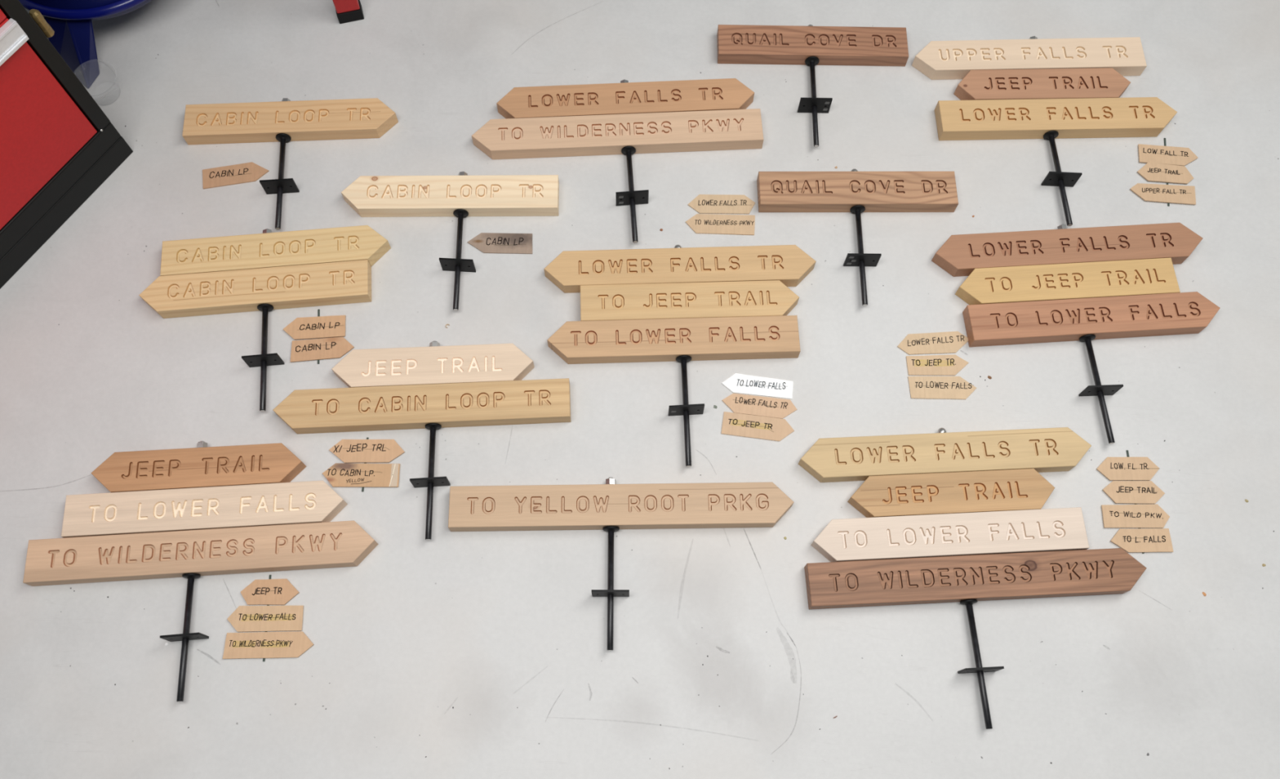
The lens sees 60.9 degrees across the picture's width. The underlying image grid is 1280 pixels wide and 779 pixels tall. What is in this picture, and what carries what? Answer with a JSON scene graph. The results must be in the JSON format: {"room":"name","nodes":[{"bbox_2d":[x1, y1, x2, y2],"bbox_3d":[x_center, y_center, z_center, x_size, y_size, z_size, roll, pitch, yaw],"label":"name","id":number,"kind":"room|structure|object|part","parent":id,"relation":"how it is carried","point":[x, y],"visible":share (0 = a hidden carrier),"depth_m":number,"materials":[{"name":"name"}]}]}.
{"room":"workshop","nodes":[
{"label":"workshop","id":0,"kind":"room"},
{"bbox_2d":[0,0,1279,778],"bbox_3d":[0.004,-0.127,2.480,7.200,0.001,7.200,2,69,0],"label":"floor","id":1,"kind":"structure","parent":0,"point":[451,655],"depth_m":2.40,"materials":[{"name":"paint"}]},
{"bbox_2d":[0,0,133,288],"bbox_3d":[-1.652,-0.565,1.954,0.480,1.260,0.950,32,72,11],"label":"cabinet","id":2,"kind":"object","parent":1,"relation":"on","point":[58,146],"visible":1,"depth_m":2.40,"materials":[{"name":"red metal"}]},
{"bbox_3d":[-1.639,-0.539,1.964,0.397,0.186,0.843,32,72,11],"label":"drawer","id":3,"kind":"part","parent":2,"relation":"part of","materials":[{"name":"red paint"}]},
{"bbox_3d":[-1.469,-0.389,2.040,0.014,0.048,0.853,32,72,11],"label":"drawer pull","id":4,"kind":"part","parent":2,"relation":"part of","materials":[{"name":"metal"}]},
{"bbox_3d":[-1.643,-0.436,2.235,0.397,0.387,0.843,32,72,11],"label":"drawer","id":5,"kind":"part","parent":2,"relation":"part of","materials":[{"name":"red paint"}]},
{"bbox_3d":[-1.240,-0.810,2.001,0.030,1.106,0.034,32,72,11],"label":"post","id":6,"kind":"part","parent":2,"relation":"part of","materials":[{"name":"red metal"}]},
{"bbox_3d":[-1.490,-0.259,2.413,0.030,0.059,0.920,32,72,11],"label":"rail","id":7,"kind":"part","parent":2,"relation":"part of","materials":[{"name":"black paint"}]},
{"bbox_2d":[18,0,151,88],"bbox_3d":[-1.326,-1.143,2.549,0.515,0.564,0.537,-25,72,-10],"label":"plastic tub","id":8,"kind":"object","parent":1,"relation":"on","point":[71,20],"visible":0.96,"depth_m":2.62,"materials":[{"name":"blue plastic"}]},
{"bbox_3d":[-1.379,-0.849,2.667,0.137,0.135,0.113,40,74,13],"label":"leg","id":9,"kind":"part","parent":8,"relation":"part of","materials":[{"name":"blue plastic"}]},
{"bbox_2d":[22,440,378,702],"bbox_3d":[-0.930,0.327,2.267,0.559,0.056,0.549,39,74,13],"label":"sign","id":10,"kind":"object","parent":1,"relation":"on","point":[190,513],"visible":1,"depth_m":2.27,"materials":[{"name":"brown wood"}]},
{"bbox_3d":[-0.920,0.500,2.201,0.077,0.056,0.004,-4,69,-2],"label":"stop plate","id":11,"kind":"part","parent":10,"relation":"part of","materials":[{"name":"black paint"}]},
{"bbox_3d":[-0.920,0.501,2.207,0.013,0.013,0.254,-3,68,-2],"label":"rod","id":12,"kind":"part","parent":10,"relation":"part of","materials":[{"name":"black metal"}]},
{"bbox_2d":[202,161,269,189],"bbox_3d":[-0.970,-0.517,2.615,0.157,0.003,0.054,-10,70,-4],"label":"tag","id":13,"kind":"object","parent":1,"relation":"on","point":[251,171],"visible":1,"depth_m":2.61,"materials":[{"name":"beige wood"}]},
{"bbox_2d":[138,225,391,411],"bbox_3d":[-0.868,-0.261,2.491,0.468,0.056,0.482,35,73,12],"label":"sign","id":14,"kind":"object","parent":1,"relation":"on","point":[265,272],"visible":1,"depth_m":2.48,"materials":[{"name":"brown wood"}]},
{"bbox_3d":[-0.836,-0.065,2.417,0.077,0.056,0.004,-5,69,-3],"label":"stop plate","id":15,"kind":"part","parent":14,"relation":"part of","materials":[{"name":"black paint"}]},
{"bbox_3d":[-0.837,-0.070,2.425,0.013,0.013,0.254,-5,68,-3],"label":"rod","id":16,"kind":"part","parent":14,"relation":"part of","materials":[{"name":"black metal"}]},
{"bbox_2d":[222,574,314,661],"bbox_3d":[-0.759,0.469,2.242,0.182,0.006,0.177,-2,69,-2],"label":"signpost","id":17,"kind":"object","parent":1,"relation":"on","point":[254,619],"visible":1,"depth_m":2.23,"materials":[{"name":"wood"}]},
{"bbox_2d":[182,97,398,229],"bbox_3d":[-0.877,-0.639,2.635,0.411,0.056,0.408,37,73,12],"label":"sign","id":18,"kind":"object","parent":1,"relation":"on","point":[285,121],"visible":1,"depth_m":2.63,"materials":[{"name":"brown wood"}]},
{"bbox_3d":[-0.851,-0.480,2.574,0.077,0.056,0.004,-4,69,-2],"label":"stop plate","id":19,"kind":"part","parent":18,"relation":"part of","materials":[{"name":"black paint"}]},
{"bbox_3d":[-0.853,-0.492,2.585,0.013,0.013,0.254,-4,68,-2],"label":"rod","id":20,"kind":"part","parent":18,"relation":"part of","materials":[{"name":"black metal"}]},
{"bbox_2d":[283,309,354,364],"bbox_3d":[-0.729,-0.120,2.466,0.144,0.006,0.134,-17,70,-7],"label":"signpost","id":21,"kind":"object","parent":1,"relation":"on","point":[319,326],"visible":1,"depth_m":2.46,"materials":[{"name":"wood"}]},
{"bbox_2d":[332,0,364,23],"bbox_3d":[-0.781,-1.234,2.539,0.063,0.660,0.396,-14,70,-6],"label":"stand","id":22,"kind":"object","parent":1,"relation":"on","point":[347,11],"visible":1,"depth_m":2.75,"materials":[{"name":"red paint"}]},
{"bbox_3d":[-0.737,-1.075,2.482,0.058,0.586,0.040,-14,70,-6],"label":"leg","id":23,"kind":"part","parent":22,"relation":"part of","materials":[{"name":"red paint"}]},
{"bbox_2d":[322,437,404,491],"bbox_3d":[-0.599,0.162,2.360,0.174,0.006,0.123,0,69,-1],"label":"signpost","id":24,"kind":"object","parent":1,"relation":"on","point":[353,452],"visible":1,"depth_m":2.36,"materials":[{"name":"wood"}]},
{"bbox_2d":[272,340,570,540],"bbox_3d":[-0.455,0.035,2.384,0.519,0.056,0.456,-41,75,-15],"label":"sign","id":25,"kind":"object","parent":1,"relation":"on","point":[433,387],"visible":1,"depth_m":2.38,"materials":[{"name":"brown wood"}]},
{"bbox_3d":[-0.447,0.198,2.322,0.077,0.056,0.004,-3,69,-2],"label":"stop plate","id":26,"kind":"part","parent":25,"relation":"part of","materials":[{"name":"black paint"}]},
{"bbox_3d":[-0.447,0.197,2.328,0.013,0.013,0.254,-1,68,-1],"label":"rod","id":27,"kind":"part","parent":25,"relation":"part of","materials":[{"name":"black metal"}]},
{"bbox_2d":[341,171,559,311],"bbox_3d":[-0.414,-0.449,2.568,0.405,0.056,0.418,-41,75,-15],"label":"sign","id":28,"kind":"object","parent":1,"relation":"on","point":[462,195],"visible":1,"depth_m":2.56,"materials":[{"name":"brown wood"}]},
{"bbox_3d":[-0.419,-0.286,2.506,0.077,0.056,0.005,3,69,0],"label":"stop plate","id":29,"kind":"part","parent":28,"relation":"part of","materials":[{"name":"black metal"}]},
{"bbox_3d":[-0.419,-0.298,2.517,0.013,0.013,0.254,-1,68,-1],"label":"rod","id":30,"kind":"part","parent":28,"relation":"part of","materials":[{"name":"black metal"}]},
{"bbox_2d":[466,232,532,253],"bbox_3d":[-0.329,-0.343,2.557,0.154,0.003,0.055,0,69,-1],"label":"tag","id":31,"kind":"object","parent":1,"relation":"on","point":[486,242],"visible":1,"depth_m":2.56,"materials":[{"name":"beige wood"}]},
{"bbox_2d":[471,78,763,243],"bbox_3d":[-0.051,-0.555,2.612,0.701,0.056,0.454,-3,69,-2],"label":"sign","id":32,"kind":"object","parent":1,"relation":"on","point":[625,117],"visible":1,"depth_m":2.64,"materials":[{"name":"brown wood"}]},
{"bbox_3d":[-0.018,-0.452,2.574,0.077,0.056,0.004,-5,69,-2],"label":"stop plate","id":33,"kind":"part","parent":32,"relation":"part of","materials":[{"name":"black metal"}]},
{"bbox_3d":[-0.019,-0.461,2.583,0.013,0.013,0.254,-3,68,-2],"label":"rod","id":34,"kind":"part","parent":32,"relation":"part of","materials":[{"name":"black metal"}]},
{"bbox_2d":[448,476,793,650],"bbox_3d":[-0.036,0.356,2.266,0.728,0.056,0.364,-1,69,-1],"label":"sign","id":35,"kind":"object","parent":1,"relation":"on","point":[611,507],"visible":1,"depth_m":2.30,"materials":[{"name":"brown wood"}]},
{"bbox_3d":[-0.061,0.419,2.242,0.077,0.056,0.005,0,69,-1],"label":"stop plate","id":36,"kind":"part","parent":35,"relation":"part of","materials":[{"name":"black metal"}]},
{"bbox_3d":[-0.061,0.410,2.252,0.013,0.013,0.254,0,68,-1],"label":"rod","id":37,"kind":"part","parent":35,"relation":"part of","materials":[{"name":"black metal"}]},
{"bbox_2d":[543,244,816,466],"bbox_3d":[0.100,-0.087,2.437,0.626,0.056,0.539,-2,69,-1],"label":"sign","id":38,"kind":"object","parent":1,"relation":"on","point":[681,304],"visible":1,"depth_m":2.46,"materials":[{"name":"brown wood"}]},
{"bbox_3d":[0.101,0.048,2.391,0.013,0.013,0.254,-1,68,-1],"label":"rod","id":39,"kind":"part","parent":38,"relation":"part of","materials":[{"name":"black metal"}]},
{"bbox_3d":[0.101,0.045,2.386,0.077,0.056,0.004,-3,69,-2],"label":"stop plate","id":40,"kind":"part","parent":38,"relation":"part of","materials":[{"name":"black paint"}]},
{"bbox_2d":[685,213,755,235],"bbox_3d":[0.190,-0.391,2.581,0.165,0.003,0.053,1,69,0],"label":"tag","id":41,"kind":"object","parent":1,"relation":"on","point":[717,224],"visible":1,"depth_m":2.58,"materials":[{"name":"beige wood"}]},
{"bbox_2d":[688,194,755,213],"bbox_3d":[0.195,-0.442,2.600,0.161,0.003,0.052,0,69,-1],"label":"tag","id":42,"kind":"object","parent":1,"relation":"on","point":[702,203],"visible":1,"depth_m":2.60,"materials":[{"name":"beige wood"}]},
{"bbox_2d":[721,373,793,399],"bbox_3d":[0.262,-0.009,2.437,0.160,0.003,0.049,5,69,1],"label":"tag","id":43,"kind":"object","parent":1,"relation":"on","point":[737,383],"visible":1,"depth_m":2.44,"materials":[{"name":"paper"}]},
{"bbox_2d":[721,411,794,441],"bbox_3d":[0.261,0.083,2.402,0.159,0.003,0.053,7,69,2],"label":"tag","id":44,"kind":"object","parent":1,"relation":"on","point":[753,426],"visible":1,"depth_m":2.40,"materials":[{"name":"beige wood"}]},
{"bbox_2d":[721,393,797,418],"bbox_3d":[0.265,0.037,2.419,0.168,0.003,0.047,7,69,2],"label":"tag","id":45,"kind":"object","parent":1,"relation":"on","point":[775,407],"visible":1,"depth_m":2.42,"materials":[{"name":"beige wood"}]},
{"bbox_2d":[716,24,908,146],"bbox_3d":[0.432,-0.758,2.695,0.474,0.056,0.362,1,69,0],"label":"sign","id":46,"kind":"object","parent":1,"relation":"on","point":[810,45],"visible":1,"depth_m":2.73,"materials":[{"name":"brown wood"}]},
{"bbox_3d":[0.429,-0.706,2.681,0.013,0.013,0.254,1,68,0],"label":"rod","id":47,"kind":"part","parent":46,"relation":"part of","materials":[{"name":"black metal"}]},
{"bbox_3d":[0.428,-0.697,2.671,0.077,0.056,0.004,1,69,0],"label":"stop plate","id":48,"kind":"part","parent":46,"relation":"part of","materials":[{"name":"black metal"}]},
{"bbox_2d":[756,168,958,306],"bbox_3d":[0.517,-0.362,2.546,0.467,0.056,0.362,0,69,-1],"label":"sign","id":49,"kind":"object","parent":1,"relation":"on","point":[855,192],"visible":1,"depth_m":2.58,"materials":[{"name":"brown wood"}]},
{"bbox_3d":[0.514,-0.310,2.532,0.013,0.013,0.254,1,68,0],"label":"rod","id":50,"kind":"part","parent":49,"relation":"part of","materials":[{"name":"black metal"}]},
{"bbox_3d":[0.514,-0.300,2.522,0.077,0.056,0.004,0,69,0],"label":"stop plate","id":51,"kind":"part","parent":49,"relation":"part of","materials":[{"name":"black paint"}]},
{"bbox_2d":[897,331,968,354],"bbox_3d":[0.668,-0.105,2.478,0.168,0.003,0.055,-5,69,-2],"label":"tag","id":52,"kind":"object","parent":1,"relation":"on","point":[947,342],"visible":1,"depth_m":2.48,"materials":[{"name":"beige wood"}]},
{"bbox_2d":[906,354,968,375],"bbox_3d":[0.673,-0.055,2.459,0.140,0.003,0.050,-1,69,-1],"label":"tag","id":53,"kind":"object","parent":1,"relation":"on","point":[950,364],"visible":1,"depth_m":2.46,"materials":[{"name":"beige wood"}]},
{"bbox_2d":[907,376,976,399],"bbox_3d":[0.678,-0.004,2.440,0.152,0.003,0.055,1,69,0],"label":"tag","id":54,"kind":"object","parent":1,"relation":"on","point":[920,387],"visible":1,"depth_m":2.44,"materials":[{"name":"beige wood"}]},
{"bbox_2d":[798,426,1146,728],"bbox_3d":[0.699,0.376,2.268,0.705,0.056,0.632,-3,69,-2],"label":"sign","id":55,"kind":"object","parent":1,"relation":"on","point":[954,517],"visible":1,"depth_m":2.29,"materials":[{"name":"brown wood"}]},
{"bbox_3d":[0.685,0.555,2.205,0.013,0.013,0.254,-2,68,-2],"label":"rod","id":56,"kind":"part","parent":55,"relation":"part of","materials":[{"name":"black metal"}]},
{"bbox_3d":[0.686,0.565,2.195,0.077,0.056,0.004,-3,69,-2],"label":"stop plate","id":57,"kind":"part","parent":55,"relation":"part of","materials":[{"name":"black paint"}]},
{"bbox_2d":[911,35,1177,226],"bbox_3d":[1.003,-0.641,2.657,0.623,0.056,0.543,-1,69,-1],"label":"sign","id":58,"kind":"object","parent":1,"relation":"on","point":[1051,89],"visible":1,"depth_m":2.68,"materials":[{"name":"brown wood"}]},
{"bbox_3d":[1.007,-0.504,2.611,0.013,0.013,0.254,-2,68,-1],"label":"rod","id":59,"kind":"part","parent":58,"relation":"part of","materials":[{"name":"black metal"}]},
{"bbox_3d":[1.007,-0.503,2.604,0.077,0.056,0.004,3,69,0],"label":"stop plate","id":60,"kind":"part","parent":58,"relation":"part of","materials":[{"name":"black paint"}]},
{"bbox_2d":[931,222,1220,444],"bbox_3d":[1.012,-0.137,2.466,0.631,0.056,0.542,-3,69,-2],"label":"sign","id":61,"kind":"object","parent":1,"relation":"on","point":[1086,285],"visible":1,"depth_m":2.49,"materials":[{"name":"brown wood"}]},
{"bbox_3d":[1.020,-0.001,2.420,0.013,0.013,0.254,-3,68,-2],"label":"rod","id":62,"kind":"part","parent":61,"relation":"part of","materials":[{"name":"black metal"}]},
{"bbox_3d":[1.020,0.002,2.413,0.077,0.056,0.004,-2,69,-1],"label":"stop plate","id":63,"kind":"part","parent":61,"relation":"part of","materials":[{"name":"black metal"}]},
{"bbox_2d":[1096,449,1173,553],"bbox_3d":[1.064,0.240,2.350,0.144,0.006,0.230,1,69,0],"label":"signpost","id":64,"kind":"object","parent":1,"relation":"on","point":[1150,519],"visible":1,"depth_m":2.34,"materials":[{"name":"wood"}]},
{"bbox_2d":[1129,137,1197,205],"bbox_3d":[1.272,-0.531,2.645,0.168,0.006,0.193,7,69,2],"label":"signpost","id":65,"kind":"object","parent":1,"relation":"on","point":[1165,163],"visible":1,"depth_m":2.64,"materials":[{"name":"wood"}]}
]}

